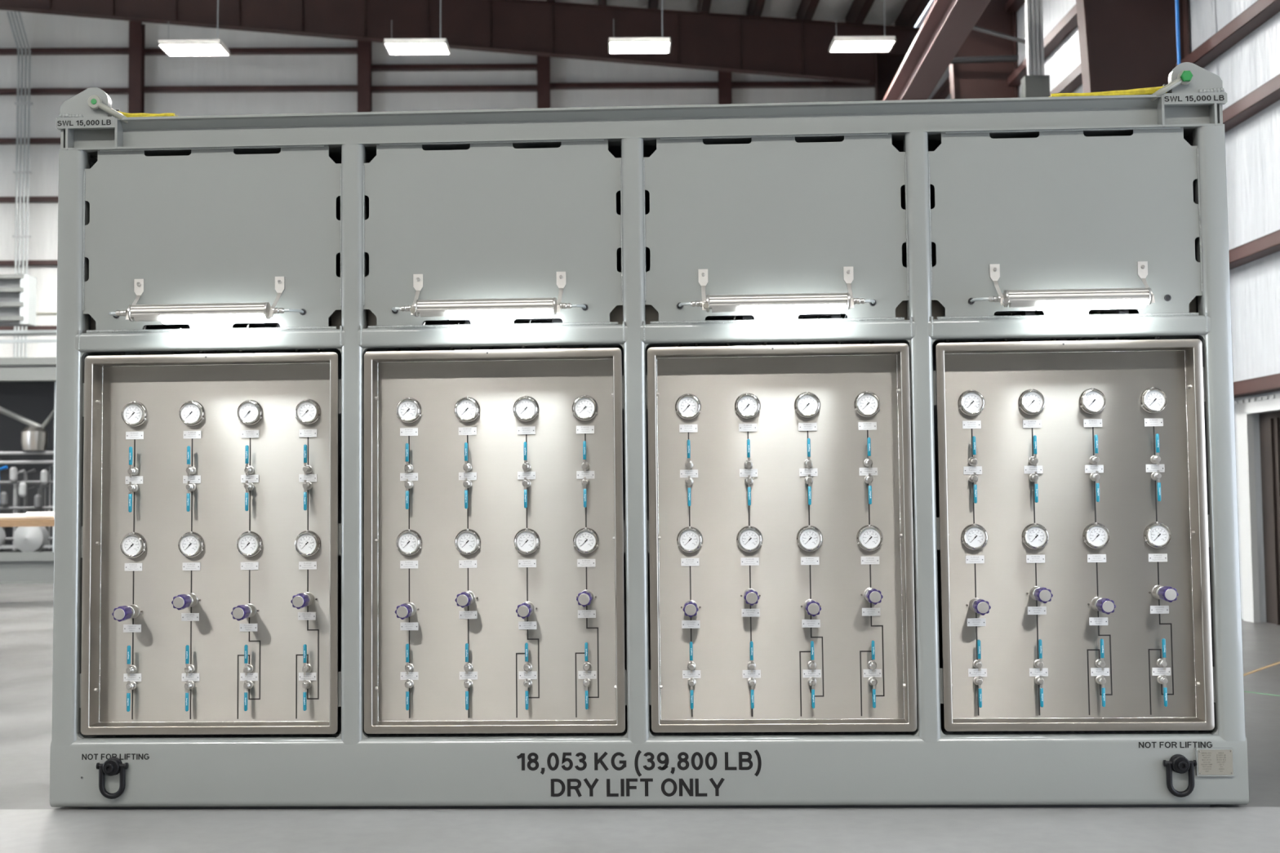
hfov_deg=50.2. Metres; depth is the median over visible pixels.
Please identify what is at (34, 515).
paper roll
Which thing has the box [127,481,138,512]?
valve
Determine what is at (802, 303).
light
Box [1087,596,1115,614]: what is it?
pressure regulator
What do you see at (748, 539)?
pressure gauge
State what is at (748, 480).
valve
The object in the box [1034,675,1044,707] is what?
valve
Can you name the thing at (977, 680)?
valve
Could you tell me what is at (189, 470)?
valve
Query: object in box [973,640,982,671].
valve
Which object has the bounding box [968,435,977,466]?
valve
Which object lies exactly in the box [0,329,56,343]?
cable tray
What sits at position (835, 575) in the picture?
control panel
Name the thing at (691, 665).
valve
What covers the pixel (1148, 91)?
sling
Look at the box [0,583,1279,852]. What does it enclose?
floor
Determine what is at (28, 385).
distant skid
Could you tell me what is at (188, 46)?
light
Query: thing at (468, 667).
valve
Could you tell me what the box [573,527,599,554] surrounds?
pressure gauge
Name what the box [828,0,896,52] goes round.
light
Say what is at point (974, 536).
pressure gauge
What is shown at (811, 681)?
valve
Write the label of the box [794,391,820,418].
pressure gauge
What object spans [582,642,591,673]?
valve
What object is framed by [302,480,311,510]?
valve
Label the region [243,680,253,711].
valve
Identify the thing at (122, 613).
pressure regulator
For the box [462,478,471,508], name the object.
valve
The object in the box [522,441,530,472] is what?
valve
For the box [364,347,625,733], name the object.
control panel
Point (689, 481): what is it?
valve
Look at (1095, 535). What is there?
pressure gauge
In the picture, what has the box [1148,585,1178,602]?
pressure regulator
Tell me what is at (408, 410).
pressure gauge
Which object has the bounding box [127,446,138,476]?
valve
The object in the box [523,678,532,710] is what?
valve
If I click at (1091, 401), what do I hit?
pressure gauge
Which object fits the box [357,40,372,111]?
steel column
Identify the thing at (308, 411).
pressure gauge
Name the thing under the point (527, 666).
valve
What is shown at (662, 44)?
light
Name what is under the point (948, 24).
beam
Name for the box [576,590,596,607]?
pressure regulator
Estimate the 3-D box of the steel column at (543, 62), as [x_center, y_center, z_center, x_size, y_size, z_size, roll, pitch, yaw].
[-1.913,-2.782,27.571,0.260,11.000,0.200,-1,-3,-1]
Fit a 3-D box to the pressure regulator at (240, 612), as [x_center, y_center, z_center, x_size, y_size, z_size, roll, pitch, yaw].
[-1.616,0.756,5.575,0.083,0.063,0.140,-1,-3,2]
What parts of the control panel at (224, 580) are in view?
tag plate, tag plate, tag plate, tag plate, tag plate, tag plate, tag plate, tag plate, tag plate, tag plate, tag plate, tag plate, tag plate, tag plate, tag plate, tag plate, tag plate, tag plate, tag plate, tag plate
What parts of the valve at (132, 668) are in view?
handle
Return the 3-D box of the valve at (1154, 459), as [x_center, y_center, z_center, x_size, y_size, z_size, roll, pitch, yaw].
[2.082,0.093,5.510,0.035,0.126,0.046,-1,-3,2]
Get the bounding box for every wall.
[0,0,917,357]
[915,0,1279,622]
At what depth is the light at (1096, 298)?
5.37 m
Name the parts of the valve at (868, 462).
handle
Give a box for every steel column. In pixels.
[128,21,145,113]
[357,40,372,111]
[537,55,550,107]
[718,71,732,103]
[949,0,1017,98]
[1075,0,1190,93]
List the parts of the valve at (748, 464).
handle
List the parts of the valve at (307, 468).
handle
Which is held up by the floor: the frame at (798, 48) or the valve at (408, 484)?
the frame at (798, 48)
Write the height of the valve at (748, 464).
0.126 m
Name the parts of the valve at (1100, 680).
handle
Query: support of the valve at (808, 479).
attached to the control panel at (835, 575)
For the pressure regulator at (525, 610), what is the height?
0.063 m
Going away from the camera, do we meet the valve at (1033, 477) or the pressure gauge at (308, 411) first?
the valve at (1033, 477)
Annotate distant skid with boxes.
[0,356,56,584]
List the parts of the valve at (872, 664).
handle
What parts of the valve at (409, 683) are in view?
handle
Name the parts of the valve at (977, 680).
handle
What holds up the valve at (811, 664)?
attached to the control panel at (835, 575)
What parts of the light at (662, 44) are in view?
hanging cord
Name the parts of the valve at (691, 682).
handle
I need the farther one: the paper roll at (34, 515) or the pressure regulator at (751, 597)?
the paper roll at (34, 515)
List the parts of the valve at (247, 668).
handle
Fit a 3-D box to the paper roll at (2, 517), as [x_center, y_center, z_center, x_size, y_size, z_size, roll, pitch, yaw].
[-8.023,1.134,17.138,0.680,0.070,0.070,-1,-3,2]
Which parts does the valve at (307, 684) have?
handle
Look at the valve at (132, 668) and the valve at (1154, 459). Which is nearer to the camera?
the valve at (1154, 459)
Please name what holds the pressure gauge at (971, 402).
attached to the control panel at (1124, 571)
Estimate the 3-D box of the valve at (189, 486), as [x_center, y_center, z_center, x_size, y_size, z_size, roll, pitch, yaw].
[-1.863,0.290,5.657,0.035,0.126,0.046,-1,-3,2]
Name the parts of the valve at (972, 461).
handle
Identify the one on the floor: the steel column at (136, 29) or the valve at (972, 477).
the steel column at (136, 29)
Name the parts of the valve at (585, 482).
handle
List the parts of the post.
post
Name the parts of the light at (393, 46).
hanging cord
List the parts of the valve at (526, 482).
handle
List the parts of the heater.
panel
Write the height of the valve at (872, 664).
0.126 m
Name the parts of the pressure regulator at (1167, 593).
knob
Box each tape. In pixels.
[1243,661,1279,676]
[1244,691,1279,696]
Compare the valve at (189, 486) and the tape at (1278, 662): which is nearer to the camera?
the valve at (189, 486)
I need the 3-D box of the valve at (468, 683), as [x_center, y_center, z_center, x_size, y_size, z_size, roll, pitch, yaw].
[-0.702,1.090,5.569,0.035,0.126,0.046,-1,-3,2]
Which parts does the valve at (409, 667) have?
handle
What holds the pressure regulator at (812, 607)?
attached to the control panel at (835, 575)
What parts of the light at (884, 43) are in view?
hanging cord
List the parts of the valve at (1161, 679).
handle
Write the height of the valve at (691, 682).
0.126 m
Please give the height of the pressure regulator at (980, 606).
0.063 m
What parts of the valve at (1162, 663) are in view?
handle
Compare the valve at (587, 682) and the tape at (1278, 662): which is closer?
the valve at (587, 682)
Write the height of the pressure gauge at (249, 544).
0.109 m
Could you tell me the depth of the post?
17.82 m
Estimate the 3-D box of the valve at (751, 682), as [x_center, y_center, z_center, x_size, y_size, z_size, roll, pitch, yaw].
[0.453,1.075,5.523,0.035,0.126,0.046,-1,-3,2]
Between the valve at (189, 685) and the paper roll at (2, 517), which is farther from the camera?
the paper roll at (2, 517)
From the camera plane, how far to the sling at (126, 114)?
5.69 m
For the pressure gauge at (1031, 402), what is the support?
attached to the control panel at (1124, 571)
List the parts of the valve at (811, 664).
handle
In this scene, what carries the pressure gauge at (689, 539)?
attached to the control panel at (835, 575)
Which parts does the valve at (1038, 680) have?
handle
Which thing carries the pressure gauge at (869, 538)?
attached to the control panel at (835, 575)
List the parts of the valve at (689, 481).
handle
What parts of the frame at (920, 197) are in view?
post, lettered plate, rail, cable chain, post, post, rail, cable chain, post, deck plate, rail, cable chain, post, post, rail, cable chain, lettered plate, post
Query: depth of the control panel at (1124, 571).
5.52 m
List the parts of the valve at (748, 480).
handle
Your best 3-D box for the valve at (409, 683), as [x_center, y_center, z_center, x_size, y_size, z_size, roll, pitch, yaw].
[-0.945,1.093,5.578,0.035,0.126,0.046,-1,-3,2]
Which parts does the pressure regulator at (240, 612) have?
knob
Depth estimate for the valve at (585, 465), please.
5.58 m
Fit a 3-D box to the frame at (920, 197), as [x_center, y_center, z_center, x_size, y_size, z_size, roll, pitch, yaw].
[0.026,0.102,6.661,4.786,2.974,2.315,-1,-3,2]
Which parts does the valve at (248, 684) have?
handle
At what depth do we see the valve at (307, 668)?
5.58 m
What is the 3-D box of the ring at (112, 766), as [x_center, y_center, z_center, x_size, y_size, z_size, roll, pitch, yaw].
[-2.126,1.417,5.496,0.126,0.164,0.054,-1,-3,2]
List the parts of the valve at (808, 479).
handle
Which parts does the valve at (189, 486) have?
handle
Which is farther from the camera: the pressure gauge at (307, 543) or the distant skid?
the distant skid
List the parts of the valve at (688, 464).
handle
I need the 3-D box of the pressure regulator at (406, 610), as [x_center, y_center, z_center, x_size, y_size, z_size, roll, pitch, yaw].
[-0.951,0.748,5.549,0.083,0.063,0.140,-1,-3,2]
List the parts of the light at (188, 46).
hanging cord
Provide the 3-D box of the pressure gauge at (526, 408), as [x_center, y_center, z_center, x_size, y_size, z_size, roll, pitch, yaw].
[-0.470,-0.073,5.630,0.108,0.109,0.028,-1,-3,2]
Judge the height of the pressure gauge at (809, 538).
0.109 m
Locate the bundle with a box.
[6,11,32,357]
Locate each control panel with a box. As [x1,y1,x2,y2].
[80,351,338,735]
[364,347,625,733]
[647,343,916,733]
[935,338,1214,731]
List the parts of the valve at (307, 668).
handle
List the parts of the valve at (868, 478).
handle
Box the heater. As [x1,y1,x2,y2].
[0,273,36,326]
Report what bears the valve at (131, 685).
attached to the control panel at (224, 580)
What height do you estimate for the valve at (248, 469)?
0.126 m
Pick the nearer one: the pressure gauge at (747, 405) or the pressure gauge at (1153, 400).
the pressure gauge at (1153, 400)
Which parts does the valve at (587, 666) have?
handle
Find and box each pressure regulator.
[111,604,142,622]
[171,593,200,610]
[231,603,259,621]
[290,591,317,608]
[395,602,419,619]
[454,591,478,608]
[515,601,537,618]
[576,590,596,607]
[680,600,701,617]
[740,588,760,605]
[800,599,821,616]
[860,587,883,604]
[965,597,991,615]
[1026,586,1053,603]
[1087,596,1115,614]
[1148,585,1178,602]
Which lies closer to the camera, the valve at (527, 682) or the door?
the valve at (527, 682)
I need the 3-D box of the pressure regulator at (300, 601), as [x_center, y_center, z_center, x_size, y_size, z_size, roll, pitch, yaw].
[-1.373,0.708,5.568,0.083,0.063,0.140,-1,-3,2]
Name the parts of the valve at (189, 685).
handle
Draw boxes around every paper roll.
[0,514,26,519]
[25,511,54,519]
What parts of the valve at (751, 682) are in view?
handle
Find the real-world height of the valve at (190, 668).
0.126 m
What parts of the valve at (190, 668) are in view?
handle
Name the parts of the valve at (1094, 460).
handle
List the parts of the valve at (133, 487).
handle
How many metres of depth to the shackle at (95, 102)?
5.66 m
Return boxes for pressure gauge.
[120,532,146,558]
[121,400,147,426]
[177,531,204,557]
[178,400,204,426]
[236,399,262,426]
[236,530,262,557]
[294,530,320,556]
[295,398,320,425]
[395,397,422,423]
[395,529,422,555]
[454,396,480,422]
[454,528,480,555]
[513,395,539,422]
[513,528,540,555]
[572,395,598,421]
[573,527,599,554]
[675,393,701,419]
[676,526,702,553]
[734,392,760,419]
[736,525,762,552]
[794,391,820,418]
[795,525,822,551]
[853,391,880,417]
[856,524,883,551]
[957,389,984,416]
[960,523,987,550]
[1017,388,1044,415]
[1021,523,1048,550]
[1078,387,1106,414]
[1082,522,1109,549]
[1139,386,1166,413]
[1143,521,1171,548]
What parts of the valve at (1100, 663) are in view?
handle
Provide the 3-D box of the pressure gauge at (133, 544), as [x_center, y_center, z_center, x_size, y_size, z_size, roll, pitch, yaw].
[-2.104,0.492,5.665,0.108,0.109,0.028,-1,-3,2]
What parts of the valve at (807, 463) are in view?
handle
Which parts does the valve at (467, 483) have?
handle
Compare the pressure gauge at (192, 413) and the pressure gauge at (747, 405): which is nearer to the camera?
the pressure gauge at (747, 405)
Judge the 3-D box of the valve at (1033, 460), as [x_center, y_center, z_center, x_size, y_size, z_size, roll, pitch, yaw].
[1.595,0.099,5.529,0.035,0.126,0.046,-1,-3,2]
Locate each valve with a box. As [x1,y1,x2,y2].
[125,645,137,676]
[125,680,137,711]
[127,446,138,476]
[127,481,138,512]
[184,644,195,675]
[184,680,195,711]
[185,480,195,511]
[186,445,195,476]
[243,644,253,675]
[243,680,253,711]
[244,444,253,475]
[244,480,253,511]
[302,444,311,475]
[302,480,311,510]
[302,644,311,675]
[302,680,311,711]
[404,443,413,473]
[404,478,413,509]
[404,643,413,675]
[404,679,413,710]
[462,442,471,473]
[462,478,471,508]
[463,643,472,674]
[463,679,472,710]
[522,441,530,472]
[522,477,530,508]
[523,642,532,674]
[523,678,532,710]
[581,440,589,471]
[581,476,590,507]
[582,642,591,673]
[582,678,591,709]
[684,440,693,470]
[684,475,693,506]
[687,641,695,673]
[687,677,696,709]
[744,439,752,470]
[744,475,752,506]
[746,641,755,672]
[747,677,755,708]
[804,438,812,469]
[804,474,813,505]
[807,640,816,672]
[808,676,816,708]
[863,437,872,468]
[864,473,872,504]
[867,640,876,671]
[867,676,876,708]
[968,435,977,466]
[968,471,977,503]
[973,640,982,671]
[973,675,982,707]
[1028,435,1038,466]
[1029,471,1038,502]
[1034,639,1044,671]
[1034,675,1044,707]
[1089,434,1099,466]
[1089,471,1100,502]
[1095,639,1105,671]
[1095,675,1106,706]
[1150,433,1160,465]
[1151,470,1161,501]
[1156,638,1167,670]
[1156,675,1168,706]
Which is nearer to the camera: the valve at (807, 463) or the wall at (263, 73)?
the valve at (807, 463)
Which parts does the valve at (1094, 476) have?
handle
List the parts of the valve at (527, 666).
handle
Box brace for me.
[950,26,1026,63]
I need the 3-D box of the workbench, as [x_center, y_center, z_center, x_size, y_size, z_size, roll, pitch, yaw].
[-8.418,1.711,17.201,2.700,1.065,0.800,-1,-3,-1]
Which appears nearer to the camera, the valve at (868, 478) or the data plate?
the data plate
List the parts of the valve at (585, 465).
handle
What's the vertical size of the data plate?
0.109 m
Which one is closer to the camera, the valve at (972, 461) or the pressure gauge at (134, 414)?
the valve at (972, 461)
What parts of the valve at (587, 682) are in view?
handle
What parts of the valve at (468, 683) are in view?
handle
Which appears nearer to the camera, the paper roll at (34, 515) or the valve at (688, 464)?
the valve at (688, 464)
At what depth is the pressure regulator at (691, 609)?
5.43 m
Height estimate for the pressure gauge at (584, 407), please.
0.109 m
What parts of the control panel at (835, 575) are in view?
tag plate, tag plate, tag plate, tag plate, tag plate, tag plate, tag plate, tag plate, tag plate, tag plate, tag plate, tag plate, tag plate, tag plate, tag plate, tag plate, tag plate, tag plate, tag plate, tag plate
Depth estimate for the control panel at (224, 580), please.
5.66 m
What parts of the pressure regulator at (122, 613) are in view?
knob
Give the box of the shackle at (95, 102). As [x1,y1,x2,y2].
[87,94,128,123]
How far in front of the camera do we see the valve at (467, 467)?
5.60 m
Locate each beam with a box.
[537,0,932,26]
[882,0,990,100]
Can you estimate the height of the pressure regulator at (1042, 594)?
0.063 m
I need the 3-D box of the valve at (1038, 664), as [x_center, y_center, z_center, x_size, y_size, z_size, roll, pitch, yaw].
[1.603,0.916,5.486,0.035,0.126,0.046,-1,-3,2]
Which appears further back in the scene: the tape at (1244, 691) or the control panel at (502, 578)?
the tape at (1244, 691)
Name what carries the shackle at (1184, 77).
attached to the frame at (920, 197)
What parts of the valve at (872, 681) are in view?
handle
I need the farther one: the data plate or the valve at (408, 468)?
the valve at (408, 468)
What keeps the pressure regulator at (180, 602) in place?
attached to the control panel at (224, 580)
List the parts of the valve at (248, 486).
handle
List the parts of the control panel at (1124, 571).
tag plate, tag plate, tag plate, tag plate, tag plate, tag plate, tag plate, tag plate, tag plate, tag plate, tag plate, tag plate, tag plate, tag plate, tag plate, tag plate, tag plate, tag plate, tag plate, tag plate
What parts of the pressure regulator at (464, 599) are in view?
knob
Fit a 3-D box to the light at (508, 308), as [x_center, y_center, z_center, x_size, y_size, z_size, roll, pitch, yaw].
[-0.617,-0.531,5.518,0.807,0.202,0.156,-1,-3,2]
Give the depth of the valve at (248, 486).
5.63 m
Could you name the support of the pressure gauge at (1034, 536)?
attached to the control panel at (1124, 571)
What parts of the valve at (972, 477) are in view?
handle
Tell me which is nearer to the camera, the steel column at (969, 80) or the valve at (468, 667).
the valve at (468, 667)
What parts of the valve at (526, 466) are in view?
handle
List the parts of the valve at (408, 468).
handle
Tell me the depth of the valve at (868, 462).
5.53 m
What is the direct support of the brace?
attached to the steel column at (969, 80)
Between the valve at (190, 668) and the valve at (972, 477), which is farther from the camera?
the valve at (190, 668)
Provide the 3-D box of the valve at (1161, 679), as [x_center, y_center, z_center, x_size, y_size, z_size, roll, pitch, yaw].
[2.092,1.054,5.459,0.035,0.126,0.046,-1,-3,2]
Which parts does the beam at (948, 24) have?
rail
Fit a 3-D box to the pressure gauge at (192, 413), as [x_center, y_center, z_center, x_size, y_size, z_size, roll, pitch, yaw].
[-1.866,-0.055,5.684,0.108,0.109,0.028,-1,-3,2]
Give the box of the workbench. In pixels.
[0,519,54,527]
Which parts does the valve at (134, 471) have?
handle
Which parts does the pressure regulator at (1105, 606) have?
knob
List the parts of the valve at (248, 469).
handle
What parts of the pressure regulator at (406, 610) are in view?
knob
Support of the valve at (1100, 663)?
attached to the control panel at (1124, 571)
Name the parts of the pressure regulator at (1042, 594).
knob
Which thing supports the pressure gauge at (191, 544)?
attached to the control panel at (224, 580)
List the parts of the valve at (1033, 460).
handle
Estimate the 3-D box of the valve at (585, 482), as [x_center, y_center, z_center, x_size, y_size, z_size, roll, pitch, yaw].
[-0.224,0.269,5.593,0.035,0.126,0.046,-1,-3,2]
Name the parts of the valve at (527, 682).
handle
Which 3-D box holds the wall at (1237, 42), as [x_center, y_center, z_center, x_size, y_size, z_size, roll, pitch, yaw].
[5.966,-3.825,6.760,0.372,10.700,42.900,-1,-3,-1]
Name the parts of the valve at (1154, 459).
handle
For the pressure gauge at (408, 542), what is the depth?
5.61 m
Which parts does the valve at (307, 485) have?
handle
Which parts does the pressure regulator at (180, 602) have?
knob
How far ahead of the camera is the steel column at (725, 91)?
27.75 m
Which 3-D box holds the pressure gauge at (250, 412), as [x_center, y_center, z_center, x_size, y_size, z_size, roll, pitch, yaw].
[-1.623,-0.059,5.675,0.108,0.109,0.028,-1,-3,2]
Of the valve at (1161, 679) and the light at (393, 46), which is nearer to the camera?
the valve at (1161, 679)
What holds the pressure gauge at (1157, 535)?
attached to the control panel at (1124, 571)
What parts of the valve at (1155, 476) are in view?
handle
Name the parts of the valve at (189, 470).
handle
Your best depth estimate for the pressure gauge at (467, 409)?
5.63 m
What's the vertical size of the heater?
0.810 m
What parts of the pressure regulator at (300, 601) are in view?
knob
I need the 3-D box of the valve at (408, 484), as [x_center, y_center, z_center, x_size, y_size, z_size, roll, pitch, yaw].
[-0.954,0.278,5.622,0.035,0.126,0.046,-1,-3,2]
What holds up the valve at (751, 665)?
attached to the control panel at (835, 575)
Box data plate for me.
[1195,747,1234,776]
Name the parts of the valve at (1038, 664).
handle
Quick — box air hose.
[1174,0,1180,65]
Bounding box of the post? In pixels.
[1020,0,1050,97]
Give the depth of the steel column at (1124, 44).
14.52 m
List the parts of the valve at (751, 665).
handle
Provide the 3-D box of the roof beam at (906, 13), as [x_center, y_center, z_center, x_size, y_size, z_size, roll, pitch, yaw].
[-6.617,-10.250,6.902,25.600,2.667,42.900,-1,-3,-1]
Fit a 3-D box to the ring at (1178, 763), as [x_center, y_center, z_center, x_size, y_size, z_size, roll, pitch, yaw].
[2.110,1.366,5.330,0.126,0.164,0.054,-1,-3,2]
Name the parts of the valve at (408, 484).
handle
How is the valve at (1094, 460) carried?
attached to the control panel at (1124, 571)
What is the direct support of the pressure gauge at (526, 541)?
attached to the control panel at (502, 578)
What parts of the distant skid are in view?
shelf rail, post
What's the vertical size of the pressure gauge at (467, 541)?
0.109 m
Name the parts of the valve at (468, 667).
handle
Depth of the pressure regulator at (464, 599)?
5.47 m
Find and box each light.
[109,276,306,324]
[157,0,230,55]
[383,0,450,54]
[391,271,588,319]
[608,0,671,53]
[676,266,875,315]
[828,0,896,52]
[968,261,1171,310]
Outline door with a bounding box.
[1234,392,1279,625]
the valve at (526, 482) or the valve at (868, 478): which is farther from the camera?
the valve at (526, 482)
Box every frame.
[0,0,919,100]
[49,62,1248,808]
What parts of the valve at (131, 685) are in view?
handle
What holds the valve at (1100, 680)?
attached to the control panel at (1124, 571)
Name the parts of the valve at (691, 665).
handle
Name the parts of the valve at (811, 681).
handle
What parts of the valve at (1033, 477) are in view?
handle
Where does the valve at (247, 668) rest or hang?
attached to the control panel at (224, 580)
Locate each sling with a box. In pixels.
[115,109,177,117]
[1048,84,1168,97]
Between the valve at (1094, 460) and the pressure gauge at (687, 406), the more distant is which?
the pressure gauge at (687, 406)
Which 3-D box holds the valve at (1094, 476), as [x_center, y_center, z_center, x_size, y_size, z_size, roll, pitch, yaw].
[1.840,0.242,5.512,0.035,0.126,0.046,-1,-3,2]
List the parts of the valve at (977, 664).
handle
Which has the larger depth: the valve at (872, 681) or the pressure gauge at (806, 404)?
the pressure gauge at (806, 404)
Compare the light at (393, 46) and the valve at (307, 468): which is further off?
the light at (393, 46)
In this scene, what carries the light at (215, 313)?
attached to the frame at (920, 197)
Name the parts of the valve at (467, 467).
handle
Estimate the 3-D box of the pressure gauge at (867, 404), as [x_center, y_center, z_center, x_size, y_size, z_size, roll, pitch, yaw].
[0.928,-0.091,5.575,0.108,0.109,0.028,-1,-3,2]
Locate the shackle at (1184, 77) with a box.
[1150,70,1193,100]
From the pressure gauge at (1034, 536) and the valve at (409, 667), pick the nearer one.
the pressure gauge at (1034, 536)
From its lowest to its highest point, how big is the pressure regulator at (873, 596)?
0.063 m
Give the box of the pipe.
[35,311,57,315]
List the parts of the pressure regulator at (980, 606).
knob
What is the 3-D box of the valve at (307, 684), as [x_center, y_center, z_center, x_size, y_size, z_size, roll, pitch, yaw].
[-1.367,1.098,5.595,0.035,0.126,0.046,-1,-3,2]
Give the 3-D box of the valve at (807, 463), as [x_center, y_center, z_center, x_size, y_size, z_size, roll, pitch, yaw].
[0.686,0.111,5.565,0.035,0.126,0.046,-1,-3,2]
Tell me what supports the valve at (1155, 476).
attached to the control panel at (1124, 571)
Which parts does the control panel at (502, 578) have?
tag plate, tag plate, tag plate, tag plate, tag plate, tag plate, tag plate, tag plate, tag plate, tag plate, tag plate, tag plate, tag plate, tag plate, tag plate, tag plate, tag plate, tag plate, tag plate, tag plate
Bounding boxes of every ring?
[96,757,128,799]
[1162,754,1196,797]
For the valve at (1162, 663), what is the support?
attached to the control panel at (1124, 571)

